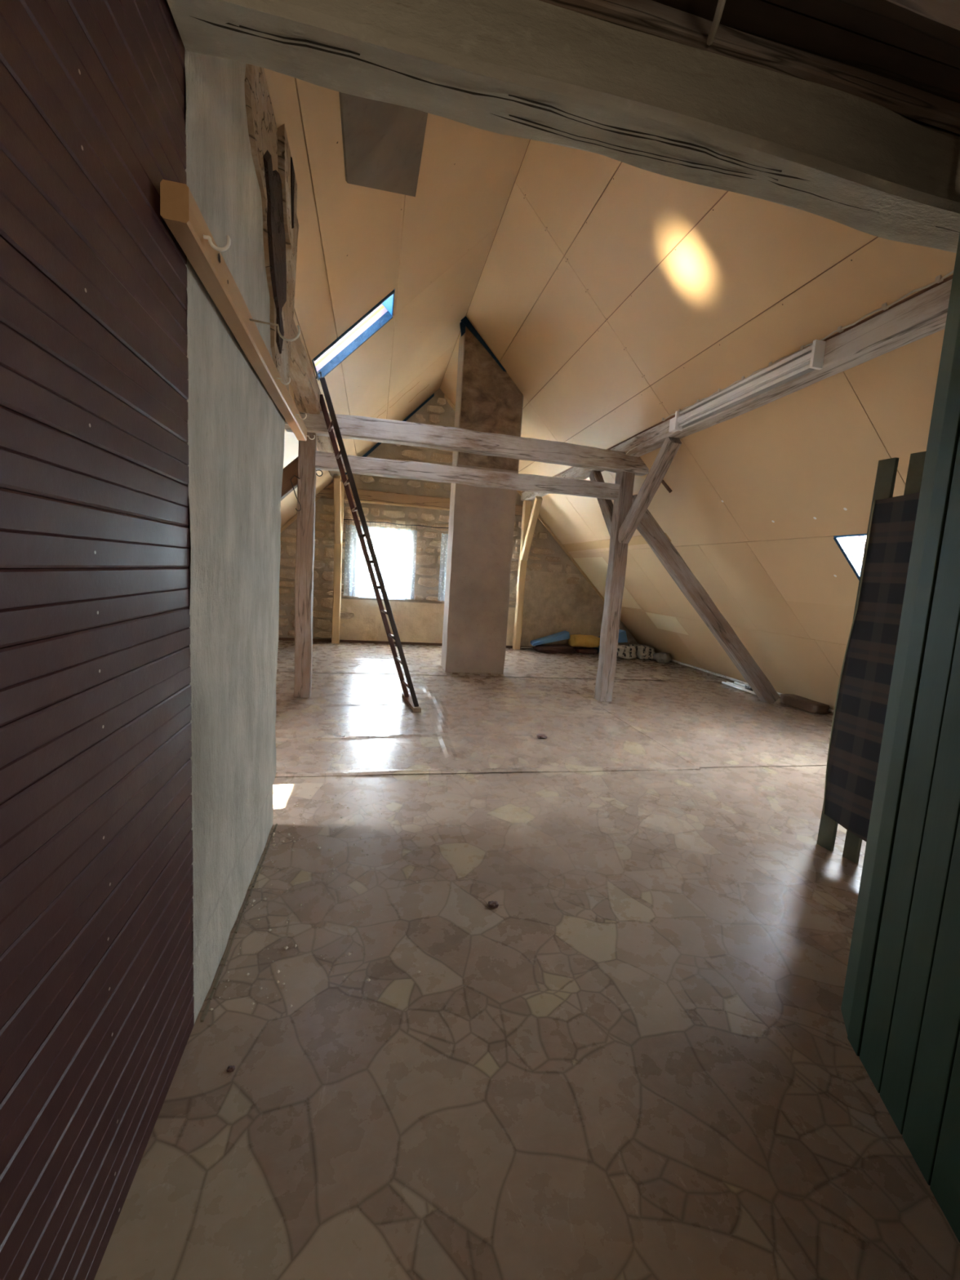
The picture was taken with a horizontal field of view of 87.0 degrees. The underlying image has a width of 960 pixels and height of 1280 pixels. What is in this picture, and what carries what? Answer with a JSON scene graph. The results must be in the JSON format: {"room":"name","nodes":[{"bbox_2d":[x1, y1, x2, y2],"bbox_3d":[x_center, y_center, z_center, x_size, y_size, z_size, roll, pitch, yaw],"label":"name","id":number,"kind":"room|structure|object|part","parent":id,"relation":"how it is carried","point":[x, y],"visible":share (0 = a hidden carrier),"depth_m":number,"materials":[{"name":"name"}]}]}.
{"room":"attic","nodes":[
{"label":"attic","id":0,"kind":"room"},
{"bbox_2d":[0,0,194,1279],"bbox_3d":[-0.550,-0.025,-0.093,0.124,3.003,3.050,2,8,-12],"label":"wall","id":1,"kind":"structure","parent":0,"point":[97,1007],"depth_m":0.91,"materials":[{"name":"red wood"}]},
{"bbox_2d":[183,48,298,1022],"bbox_3d":[-1.021,-0.573,2.224,0.213,3.420,1.795,2,8,-12],"label":"wall","id":2,"kind":"structure","parent":0,"point":[241,176],"depth_m":1.81,"materials":[{"name":"grey paint"}]},
{"bbox_2d":[160,179,315,440],"bbox_3d":[-0.808,-1.115,2.135,0.220,0.081,2.060,2,8,-12],"label":"rail","id":3,"kind":"object","parent":2,"relation":"attached to","point":[179,209],"visible":1,"depth_m":1.42,"materials":[{"name":"brown wood"}]},
{"bbox_2d":[278,387,638,647],"bbox_3d":[-0.977,-2.436,10.127,10.050,5.050,0.590,2,8,-12],"label":"wall","id":4,"kind":"structure","parent":0,"point":[559,597],"depth_m":9.98,"materials":[{"name":"stone"}]},
{"bbox_2d":[358,532,407,599],"bbox_3d":[-1.930,-1.472,10.084,0.900,1.290,0.380,2,8,-12],"label":"window","id":5,"kind":"structure","parent":4,"relation":"in","point":[372,535],"depth_m":10.19,"materials":[{"name":"white wood"}]},
{"bbox_3d":[-2.154,-1.514,10.180,0.398,1.160,0.050,2,8,-12],"label":"sash","id":6,"kind":"part","parent":5,"relation":"part of","materials":[{"name":"white"}]},
{"bbox_3d":[-1.965,-0.844,10.137,0.900,0.030,0.320,2,8,-12],"label":"sill","id":7,"kind":"part","parent":5,"relation":"part of","materials":[{"name":"white"}]},
{"bbox_3d":[-1.762,-1.500,10.264,0.398,1.160,0.050,2,8,-12],"label":"sash","id":8,"kind":"part","parent":5,"relation":"part of","materials":[{"name":"white"}]},
{"bbox_2d":[343,519,448,528],"bbox_3d":[-1.599,-2.208,9.767,2.041,0.089,0.016,2,8,-12],"label":"wire","id":9,"kind":"object","parent":4,"relation":"attached to","point":[344,519],"visible":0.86,"depth_m":9.76,"materials":[{"name":"black metal"}]},
{"bbox_2d":[343,524,417,599],"bbox_3d":[-1.925,-1.500,9.802,1.350,1.360,0.064,2,8,-12],"label":"lace curtain","id":10,"kind":"object","parent":9,"relation":"hanging from","point":[353,530],"visible":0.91,"depth_m":9.80,"materials":[{"name":"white fabric"}]},
{"bbox_2d":[438,534,447,600],"bbox_3d":[-0.117,-1.422,10.190,1.390,1.340,0.064,2,8,-12],"label":"lace curtain","id":11,"kind":"object","parent":9,"relation":"hanging from","point":[443,535],"visible":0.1,"depth_m":10.05,"materials":[{"name":"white fabric"}]},
{"bbox_2d":[278,637,533,648],"bbox_3d":[-1.053,0.082,10.162,6.600,0.050,0.020,2,8,-12],"label":"baseboard","id":12,"kind":"structure","parent":4,"relation":"attached to","point":[279,638],"depth_m":9.94,"materials":[{"name":"brown wood"}]},
{"bbox_2d":[93,640,959,1279],"bbox_3d":[0.064,0.938,4.793,10.600,0.142,12.200,2,8,-12],"label":"floor","id":13,"kind":"structure","parent":0,"point":[638,1063],"depth_m":1.74,"materials":[{"name":"brown"}]},
{"bbox_2d":[226,1065,235,1071],"bbox_3d":[-0.735,1.266,1.496,0.023,0.009,0.018,2,8,-12],"label":"clod","id":14,"kind":"object","parent":13,"relation":"on","point":[230,1068],"visible":1,"depth_m":1.49,"materials":[{"name":"red"}]},
{"bbox_2d":[200,823,277,1022],"bbox_3d":[-1.033,1.145,2.272,0.010,0.008,1.298,2,8,-12],"label":"baseboard","id":15,"kind":"structure","parent":13,"relation":"on","point":[226,956],"depth_m":2.00,"materials":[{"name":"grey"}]},
{"bbox_2d":[293,431,316,697],"bbox_3d":[-1.911,-0.855,5.533,0.190,3.000,0.185,2,8,-12],"label":"post","id":16,"kind":"object","parent":13,"relation":"on","point":[306,486],"visible":0.97,"depth_m":5.46,"materials":[{"name":"wood"}]},
{"bbox_2d":[280,457,297,501],"bbox_3d":[-3.171,-0.703,5.321,2.724,2.672,0.161,2,8,-12],"label":"brace","id":17,"kind":"object","parent":16,"relation":"attached to","point":[290,470],"visible":0.06,"depth_m":5.34,"materials":[{"name":"brown wood"}]},
{"bbox_2d":[290,475,301,511],"bbox_3d":[-1.911,-1.533,5.286,0.076,0.363,0.119,9,9,32],"label":"wire hook","id":18,"kind":"object","parent":16,"relation":"attached to","point":[294,475],"visible":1,"depth_m":5.27,"materials":[{"name":"black metal"}]},
{"bbox_2d":[209,795,421,1010],"bbox_3d":[-0.707,1.128,2.546,0.760,0.013,1.674,2,8,-12],"label":"crumbs","id":19,"kind":"object","parent":13,"relation":"on","point":[341,817],"visible":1,"depth_m":2.23,"materials":[{"name":"beige soil"}]},
{"bbox_2d":[331,482,344,643],"bbox_3d":[-2.664,-1.415,9.483,0.152,2.980,0.150,2,8,-12],"label":"post","id":20,"kind":"object","parent":13,"relation":"on","point":[337,570],"visible":0.84,"depth_m":9.47,"materials":[{"name":"brown wood"}]},
{"bbox_2d":[333,475,342,543],"bbox_3d":[-2.526,-2.291,8.983,0.125,1.126,0.781,2,8,-12],"label":"brace","id":21,"kind":"object","parent":20,"relation":"attached to","point":[336,478],"visible":1,"depth_m":8.89,"materials":[{"name":"brown wood"}]},
{"bbox_2d":[315,371,421,712],"bbox_3d":[-1.147,-0.916,5.313,1.166,3.270,0.620,2,8,-12],"label":"ladder","id":22,"kind":"object","parent":13,"relation":"on","point":[412,702],"visible":0.99,"depth_m":5.24,"materials":[{"name":"black metal"}]},
{"bbox_2d":[440,315,524,673],"bbox_3d":[-0.012,-1.996,7.616,0.978,4.960,0.670,2,8,-12],"label":"chimney","id":23,"kind":"object","parent":13,"relation":"on","point":[481,529],"visible":0.89,"depth_m":7.38,"materials":[{"name":"paint"}]},
{"bbox_2d":[488,900,498,907],"bbox_3d":[0.062,1.206,2.314,0.049,0.020,0.039,2,8,-12],"label":"clod","id":24,"kind":"object","parent":13,"relation":"on","point":[491,904],"visible":1,"depth_m":2.31,"materials":[{"name":"red"}]},
{"bbox_2d":[512,500,531,649],"bbox_3d":[0.844,-1.284,10.239,0.145,2.980,0.153,2,8,-12],"label":"post","id":25,"kind":"object","parent":13,"relation":"on","point":[526,504],"visible":0.87,"depth_m":10.20,"materials":[{"name":"brown wood"}]},
{"bbox_2d":[520,496,542,560],"bbox_3d":[0.984,-2.125,9.740,0.124,1.174,0.784,2,8,-12],"label":"brace","id":26,"kind":"object","parent":25,"relation":"attached to","point":[538,500],"visible":1,"depth_m":9.66,"materials":[{"name":"brown wood"}]},
{"bbox_2d":[536,733,547,738],"bbox_3d":[0.586,0.907,4.773,0.100,0.041,0.080,2,8,-12],"label":"clod","id":27,"kind":"object","parent":13,"relation":"on","point":[540,735],"visible":1,"depth_m":4.75,"materials":[{"name":"red"}]},
{"bbox_2d":[533,644,576,653],"bbox_3d":[1.528,0.170,10.381,0.899,0.155,0.400,2,8,-12],"label":"bag","id":28,"kind":"object","parent":13,"relation":"on","point":[545,648],"visible":0.97,"depth_m":10.23,"materials":[{"name":"red fabric"}]},
{"bbox_2d":[530,631,569,645],"bbox_3d":[1.432,-0.037,10.355,0.850,0.295,0.345,2,8,-16],"label":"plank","id":29,"kind":"object","parent":28,"relation":"on","point":[563,635],"visible":1,"depth_m":10.30,"materials":[{"name":"blue plastic"}]},
{"bbox_2d":[568,634,599,647],"bbox_3d":[2.157,0.009,10.438,0.610,0.240,0.384,2,8,-12],"label":"foam block","id":30,"kind":"object","parent":28,"relation":"on","point":[575,640],"visible":0.99,"depth_m":10.29,"materials":[{"name":"yellow plastic"}]},
{"bbox_2d":[573,647,597,653],"bbox_3d":[2.192,0.210,10.542,0.471,0.109,0.362,2,8,-12],"label":"bag","id":31,"kind":"object","parent":13,"relation":"on","point":[580,650],"visible":0.92,"depth_m":10.42,"materials":[{"name":"red fabric"}]},
{"bbox_2d":[592,635,599,652],"bbox_3d":[2.554,0.086,10.660,0.340,0.382,0.466,2,8,-12],"label":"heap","id":32,"kind":"object","parent":13,"relation":"on","point":[597,648],"visible":0.12,"depth_m":10.54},
{"bbox_2d":[594,471,635,701],"bbox_3d":[1.676,-0.712,6.291,0.189,2.985,0.185,2,8,-12],"label":"post","id":33,"kind":"object","parent":13,"relation":"on","point":[617,562],"visible":0.91,"depth_m":6.24,"materials":[{"name":"wood"}]},
{"bbox_2d":[284,411,648,475],"bbox_3d":[-0.003,-2.202,5.684,4.110,0.242,0.178,3,8,-12],"label":"tie beam","id":34,"kind":"structure","parent":33,"relation":"attached to","point":[351,427],"depth_m":5.60,"materials":[{"name":"grey wood"}]},
{"bbox_2d":[315,450,619,500],"bbox_3d":[-0.045,-1.853,5.770,3.510,0.190,0.153,2,8,-12],"label":"tie beam","id":35,"kind":"structure","parent":33,"relation":"attached to","point":[362,465],"depth_m":5.70,"materials":[{"name":"grey wood"}]},
{"bbox_2d":[589,470,613,537],"bbox_3d":[1.642,-1.817,6.654,0.125,0.970,0.952,2,8,-12],"label":"brace","id":36,"kind":"object","parent":33,"relation":"attached to","point":[606,505],"visible":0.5,"depth_m":6.55,"materials":[{"name":"brown wood"}]},
{"bbox_2d":[617,436,681,543],"bbox_3d":[1.852,-1.629,5.639,0.126,1.056,1.027,2,8,-12],"label":"brace","id":37,"kind":"object","parent":33,"relation":"attached to","point":[670,446],"visible":0.99,"depth_m":5.52,"materials":[{"name":"grey wood"}]},
{"bbox_2d":[631,494,779,703],"bbox_3d":[2.914,-0.436,6.580,2.561,2.612,0.157,2,8,-12],"label":"brace","id":38,"kind":"object","parent":33,"relation":"attached to","point":[648,527],"visible":0.93,"depth_m":6.52,"materials":[{"name":"wood"}]},
{"bbox_2d":[520,279,952,502],"bbox_3d":[1.783,-2.279,6.097,0.186,0.188,8.620,2,8,-12],"label":"purlin","id":39,"kind":"object","parent":33,"relation":"on","point":[923,315],"visible":0.54,"depth_m":3.18,"materials":[{"name":"grey wood"}]},
{"bbox_2d":[668,339,826,432],"bbox_3d":[2.056,-2.000,4.161,0.083,0.170,1.722,2,8,-12],"label":"strip light","id":40,"kind":"object","parent":39,"relation":"attached to","point":[811,358],"visible":1,"depth_m":3.87,"materials":[{"name":"white metal"}]},
{"bbox_2d":[662,270,953,421],"bbox_3d":[2.156,-2.064,3.849,0.023,0.032,2.773,2,8,-12],"label":"power cable","id":41,"kind":"object","parent":39,"relation":"attached to","point":[939,278],"visible":0.79,"depth_m":3.15,"materials":[{"name":"beige plastic"}]},
{"bbox_2d":[617,644,636,658],"bbox_3d":[2.902,0.223,10.238,0.498,0.246,0.505,2,8,-12],"label":"sack","id":42,"kind":"object","parent":13,"relation":"on","point":[624,651],"visible":0.72,"depth_m":10.03,"materials":[{"name":"fabric"}]},
{"bbox_2d":[628,644,655,659],"bbox_3d":[3.331,0.223,10.362,0.453,0.269,0.523,2,8,-12],"label":"sack","id":43,"kind":"object","parent":13,"relation":"on","point":[643,651],"visible":0.79,"depth_m":10.18,"materials":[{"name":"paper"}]},
{"bbox_2d":[617,629,627,642],"bbox_3d":[2.949,-0.083,10.612,0.293,0.254,0.296,2,8,-12],"label":"foil piece","id":44,"kind":"object","parent":43,"relation":"on","point":[622,633],"visible":0.51,"depth_m":10.49,"materials":[{"name":"blue plastic"}]},
{"bbox_2d":[653,652,671,662],"bbox_3d":[3.590,0.332,10.011,0.310,0.200,0.362,2,8,-12],"label":"roll","id":45,"kind":"object","parent":13,"relation":"on","point":[662,657],"visible":1,"depth_m":9.89,"materials":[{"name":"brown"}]},
{"bbox_2d":[721,680,755,694],"bbox_3d":[3.940,0.728,7.712,0.040,0.040,0.750,2,8,-11],"label":"tube","id":46,"kind":"object","parent":13,"relation":"on","point":[722,682],"visible":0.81,"depth_m":7.69,"materials":[{"name":"white plastic"}]},
{"bbox_2d":[726,681,753,691],"bbox_3d":[4.013,0.728,7.753,0.040,0.040,0.700,2,8,-10],"label":"tube","id":47,"kind":"object","parent":13,"relation":"on","point":[726,682],"visible":0.38,"depth_m":7.87,"materials":[{"name":"white"}]},
{"bbox_2d":[733,681,750,688],"bbox_3d":[4.021,0.700,7.622,0.040,0.040,0.550,2,8,-10],"label":"tube","id":48,"kind":"object","parent":47,"relation":"on","point":[735,682],"visible":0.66,"depth_m":7.74,"materials":[{"name":"white"}]},
{"bbox_2d":[744,684,752,691],"bbox_3d":[4.102,0.732,7.586,0.236,0.087,0.161,2,8,-12],"label":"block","id":49,"kind":"object","parent":47,"relation":"on","point":[747,687],"visible":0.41,"depth_m":7.55,"materials":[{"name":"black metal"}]},
{"bbox_2d":[671,659,834,712],"bbox_3d":[4.380,0.792,7.414,0.042,0.054,6.376,2,8,-12],"label":"baseboard","id":50,"kind":"structure","parent":13,"relation":"on","point":[673,660],"depth_m":8.75,"materials":[{"name":"grey wood"}]},
{"bbox_2d":[779,693,830,714],"bbox_3d":[4.315,0.848,6.748,0.212,0.122,0.639,2,8,-12],"label":"block","id":51,"kind":"object","parent":13,"relation":"on","point":[791,700],"visible":1,"depth_m":6.65,"materials":[{"name":"brown wood"}]},
{"bbox_2d":[816,451,925,862],"bbox_3d":[2.189,0.146,2.779,0.075,2.270,0.378,1,8,-20],"label":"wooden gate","id":52,"kind":"object","parent":13,"relation":"on","point":[861,701],"visible":0.79,"depth_m":2.80,"materials":[{"name":"fabric"}]},
{"bbox_2d":[263,67,956,710],"bbox_3d":[0.214,-1.485,4.472,10.884,5.584,12.400,2,8,-12],"label":"ceiling","id":53,"kind":"structure","parent":0,"point":[617,297],"depth_m":4.31,"materials":[{"name":"brown wood"}]},
{"bbox_3d":[-1.023,-2.307,2.790,0.216,0.218,3.368,2,8,-12],"label":"panel","id":54,"kind":"part","parent":53,"relation":"part of","materials":[{"name":"beige wood"}]},
{"bbox_3d":[-2.492,-2.126,6.208,1.204,1.215,2.755,2,8,-12],"label":"panel","id":55,"kind":"part","parent":53,"relation":"part of","materials":[{"name":"beige wood"}]},
{"bbox_3d":[-2.017,-1.794,3.930,1.204,1.215,1.935,2,8,-12],"label":"panel","id":56,"kind":"part","parent":53,"relation":"part of","materials":[{"name":"beige wood"}]},
{"bbox_3d":[-1.187,-2.240,3.033,0.016,0.016,3.885,2,8,-12],"label":"panel","id":57,"kind":"part","parent":53,"relation":"part of","materials":[{"name":"beige wood"}]},
{"bbox_3d":[-2.973,-2.462,8.514,1.204,1.215,1.995,2,8,-12],"label":"panel","id":58,"kind":"part","parent":53,"relation":"part of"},
{"bbox_2d":[289,319,342,482],"bbox_3d":[-1.943,-2.572,6.175,0.230,0.233,6.880,2,8,-12],"label":"purlin","id":59,"kind":"object","parent":53,"relation":"attached to","point":[303,382],"visible":0.3,"depth_m":4.49,"materials":[{"name":"brown wood"}]},
{"bbox_3d":[-1.752,-2.809,6.263,0.224,0.226,2.755,2,8,-12],"label":"panel","id":60,"kind":"part","parent":53,"relation":"part of","materials":[{"name":"beige wood"}]},
{"bbox_3d":[-2.233,-3.145,8.569,0.224,0.226,1.995,2,8,-12],"label":"panel","id":61,"kind":"part","parent":53,"relation":"part of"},
{"bbox_3d":[-0.660,-2.642,2.817,0.486,0.491,3.368,2,8,-12],"label":"panel","id":62,"kind":"part","parent":53,"relation":"part of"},
{"bbox_2d":[311,288,395,380],"bbox_3d":[-1.238,-2.896,4.660,0.860,0.865,0.510,2,8,-12],"label":"window","id":63,"kind":"structure","parent":53,"relation":"attached to","point":[381,313],"depth_m":4.89,"materials":[{"name":"clear glass"}]},
{"bbox_3d":[-1.376,-3.156,6.291,0.503,0.508,2.755,2,8,-12],"label":"panel","id":64,"kind":"part","parent":53,"relation":"part of","materials":[{"name":"beige wood"}]},
{"bbox_3d":[-1.857,-3.491,8.597,0.503,0.508,1.995,2,8,-12],"label":"panel","id":65,"kind":"part","parent":53,"relation":"part of","materials":[{"name":"beige wood"}]},
{"bbox_3d":[-0.455,-2.917,3.087,0.026,0.026,3.885,2,8,-12],"label":"panel","id":66,"kind":"part","parent":53,"relation":"part of","materials":[{"name":"beige wood"}]},
{"bbox_3d":[-1.085,-4.204,8.655,0.984,0.993,1.995,2,8,-12],"label":"panel","id":67,"kind":"part","parent":53,"relation":"part of","materials":[{"name":"beige wood"}]},
{"bbox_3d":[-0.604,-3.868,6.348,0.984,0.993,2.755,2,8,-12],"label":"panel","id":68,"kind":"part","parent":53,"relation":"part of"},
{"bbox_3d":[0.068,-3.399,3.126,0.984,0.993,3.885,2,8,-12],"label":"panel","id":69,"kind":"part","parent":53,"relation":"part of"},
{"bbox_3d":[-0.243,-4.348,8.345,0.514,0.518,2.895,2,8,-12],"label":"panel","id":70,"kind":"part","parent":53,"relation":"part of","materials":[{"name":"beige wood"}]},
{"bbox_3d":[0.298,-3.970,5.753,0.514,0.518,2.445,2,8,-12],"label":"panel","id":71,"kind":"part","parent":53,"relation":"part of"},
{"bbox_3d":[0.199,-3.843,8.537,0.474,0.478,2.845,2,8,-12],"label":"panel","id":72,"kind":"part","parent":53,"relation":"part of","materials":[{"name":"beige wood"}]},
{"bbox_3d":[0.650,-3.331,8.705,0.524,0.529,2.845,2,8,-12],"label":"panel","id":73,"kind":"part","parent":53,"relation":"part of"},
{"bbox_3d":[1.006,-2.927,8.838,0.264,0.266,2.845,2,8,-12],"label":"panel","id":74,"kind":"part","parent":53,"relation":"part of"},
{"bbox_3d":[0.740,-3.466,5.944,0.474,0.478,2.495,2,8,-12],"label":"panel","id":75,"kind":"part","parent":53,"relation":"part of","materials":[{"name":"beige wood"}]},
{"bbox_3d":[1.610,-2.193,9.613,0.964,0.973,1.795,2,8,-12],"label":"panel","id":76,"kind":"part","parent":53,"relation":"part of","materials":[{"name":"beige wood"}]},
{"bbox_3d":[0.879,-3.564,2.966,0.514,0.518,3.295,2,8,-12],"label":"panel","id":77,"kind":"part","parent":53,"relation":"part of","materials":[{"name":"beige wood"}]},
{"bbox_3d":[1.191,-2.953,6.113,0.524,0.529,2.495,2,8,-12],"label":"panel","id":78,"kind":"part","parent":53,"relation":"part of","materials":[{"name":"beige wood"}]},
{"bbox_3d":[2.487,-1.183,10.098,1.034,1.044,1.495,2,8,-12],"label":"panel","id":79,"kind":"part","parent":53,"relation":"part of","materials":[{"name":"beige wood"}]},
{"bbox_3d":[2.510,-1.144,10.124,0.923,0.932,1.430,2,8,-12],"label":"patch panel","id":80,"kind":"part","parent":53,"relation":"part of","materials":[{"name":"beige"}]},
{"bbox_3d":[1.974,-1.939,7.869,0.964,0.973,1.795,2,8,-12],"label":"panel","id":81,"kind":"part","parent":53,"relation":"part of","materials":[{"name":"beige wood"}]},
{"bbox_3d":[1.546,-2.549,6.246,0.264,0.266,2.495,2,8,-12],"label":"panel","id":82,"kind":"part","parent":53,"relation":"part of","materials":[{"name":"beige wood"}]},
{"bbox_3d":[2.745,-1.003,8.862,1.034,1.044,1.045,2,8,-12],"label":"panel","id":83,"kind":"part","parent":53,"relation":"part of","materials":[{"name":"beige wood"}]},
{"bbox_3d":[1.326,-3.057,3.134,0.474,0.478,3.295,2,8,-12],"label":"panel","id":84,"kind":"part","parent":53,"relation":"part of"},
{"bbox_3d":[3.477,-0.084,10.155,1.014,1.024,2.095,2,8,-12],"label":"panel","id":85,"kind":"part","parent":53,"relation":"part of","materials":[{"name":"beige wood"}]},
{"bbox_2d":[661,480,672,493],"bbox_3d":[2.168,-1.858,5.978,0.236,0.227,0.041,3,8,-4],"label":"stub","id":86,"kind":"object","parent":53,"relation":"attached to","point":[663,482],"visible":0.59,"depth_m":5.97,"materials":[{"name":"brown wood"}]},
{"bbox_3d":[3.346,-0.305,9.104,0.294,0.297,0.980,2,8,-12],"label":"patch panel","id":87,"kind":"part","parent":53,"relation":"part of","materials":[{"name":"beige"}]},
{"bbox_3d":[2.328,-1.692,6.173,0.964,0.973,1.695,2,8,-12],"label":"panel","id":88,"kind":"part","parent":53,"relation":"part of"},
{"bbox_3d":[3.038,-0.799,7.457,1.034,1.044,1.845,2,8,-12],"label":"panel","id":89,"kind":"part","parent":53,"relation":"part of","materials":[{"name":"beige wood"}]},
{"bbox_3d":[3.821,0.156,8.507,1.014,1.024,1.295,2,8,-12],"label":"panel","id":90,"kind":"part","parent":53,"relation":"part of","materials":[{"name":"beige wood"}]},
{"bbox_3d":[1.777,-2.544,3.302,0.524,0.529,3.295,2,8,-12],"label":"panel","id":91,"kind":"part","parent":53,"relation":"part of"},
{"bbox_3d":[3.311,-0.608,6.148,1.034,1.044,0.845,2,8,-12],"label":"panel","id":92,"kind":"part","parent":53,"relation":"part of","materials":[{"name":"beige wood"}]},
{"bbox_3d":[4.144,0.381,6.957,1.014,1.024,1.895,2,8,-12],"label":"panel","id":93,"kind":"part","parent":53,"relation":"part of","materials":[{"name":"beige wood"}]},
{"bbox_3d":[2.687,-1.441,4.452,0.964,0.973,1.845,2,8,-12],"label":"panel","id":94,"kind":"part","parent":53,"relation":"part of","materials":[{"name":"beige wood"}]},
{"bbox_3d":[3.317,-0.688,5.136,0.616,0.622,1.088,2,8,-12],"label":"panel","id":95,"kind":"part","parent":53,"relation":"part of","materials":[{"name":"beige wood"}]},
{"bbox_3d":[2.133,-2.140,3.435,0.264,0.266,3.295,2,8,-12],"label":"panel","id":96,"kind":"part","parent":53,"relation":"part of","materials":[{"name":"beige wood"}]},
{"bbox_3d":[3.866,-0.100,4.919,0.426,0.430,1.895,2,8,-12],"label":"panel","id":97,"kind":"part","parent":53,"relation":"part of","materials":[{"name":"beige wood"}]},
{"bbox_3d":[4.524,0.646,5.139,1.014,1.024,1.845,2,8,-12],"label":"panel","id":98,"kind":"part","parent":53,"relation":"part of","materials":[{"name":"beige wood"}]},
{"bbox_2d":[833,533,866,581],"bbox_3d":[3.572,-0.646,4.319,0.780,0.784,0.610,2,8,-12],"label":"window","id":99,"kind":"structure","parent":53,"relation":"attached to","point":[851,546],"depth_m":4.54,"materials":[{"name":"clear glass"}]},
{"bbox_3d":[3.646,-0.712,4.325,0.638,0.644,0.610,2,8,-12],"label":"frame","id":100,"kind":"part","parent":99,"relation":"part of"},
{"bbox_3d":[3.026,-1.205,2.829,0.964,0.973,1.495,2,8,-12],"label":"panel","id":101,"kind":"part","parent":53,"relation":"part of","materials":[{"name":"beige wood"}]},
{"bbox_2d":[652,0,959,103],"bbox_3d":[1.101,-1.393,-0.118,3.400,0.070,3.120,2,8,-12],"label":"ceiling","id":102,"kind":"structure","parent":0,"point":[885,38],"depth_m":1.30,"materials":[{"name":"brown wood"}]},
{"bbox_2d":[886,0,959,30],"bbox_3d":[0.829,-1.459,0.970,2.880,0.130,0.276,2,8,-12],"label":"joist","id":103,"kind":"object","parent":102,"relation":"attached to","point":[947,12],"visible":1,"depth_m":1.13,"materials":[{"name":"brown wood"}]},
{"bbox_2d":[840,232,959,1242],"bbox_3d":[1.125,0.067,0.592,0.218,2.860,2.384,6,8,15],"label":"wall","id":104,"kind":"structure","parent":0,"point":[900,1007],"depth_m":1.45,"materials":[{"name":"green paint"}]},
{"bbox_2d":[897,113,959,135],"bbox_3d":[0.845,-1.129,1.508,10.200,4.950,0.100,2,8,-12],"label":"wall","id":105,"kind":"structure","parent":0,"point":[905,117],"depth_m":1.52,"materials":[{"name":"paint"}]},
{"bbox_2d":[166,0,959,253],"bbox_3d":[0.820,-1.453,1.470,3.090,0.224,0.195,2,8,-12],"label":"header beam","id":106,"kind":"structure","parent":105,"relation":"attached to","point":[538,70],"depth_m":1.31,"materials":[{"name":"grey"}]},
{"bbox_2d":[706,0,725,45],"bbox_3d":[0.561,-1.484,1.173,0.019,0.080,0.258,5,8,11],"label":"loose lath","id":107,"kind":"object","parent":105,"relation":"attached to","point":[721,3],"visible":1,"depth_m":1.22,"materials":[{"name":"beige wood"}]},
{"bbox_2d":[539,0,959,134],"bbox_3d":[0.803,-1.545,1.350,2.980,0.049,0.040,2,8,-12],"label":"wooden beam","id":108,"kind":"structure","parent":105,"relation":"attached to","point":[651,17],"depth_m":1.33,"materials":[{"name":"brown wood"}]},
{"label":"outside","id":109,"kind":"structure","parent":0,"visible":0},
{"bbox_3d":[-1.019,4.505,15.921,85.000,0.200,90.000,2,8,-12],"label":"ground","id":110,"kind":"structure","parent":109,"visible":0},
{"bbox_2d":[364,557,374,591],"bbox_3d":[-7.238,-1.331,25.189,4.838,8.150,4.690,2,8,-12],"label":"tree","id":111,"kind":"object","parent":110,"relation":"on","point":[370,581],"visible":0.02,"depth_m":25.32,"materials":[{"name":"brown plant"}]},
{"bbox_2d":[364,537,401,592],"bbox_3d":[-3.409,-0.274,18.821,4.055,8.218,4.008,2,8,-12],"label":"tree","id":112,"kind":"object","parent":110,"relation":"on","point":[394,571],"visible":0.05,"depth_m":18.07,"materials":[{"name":"brown plant"}]}
]}

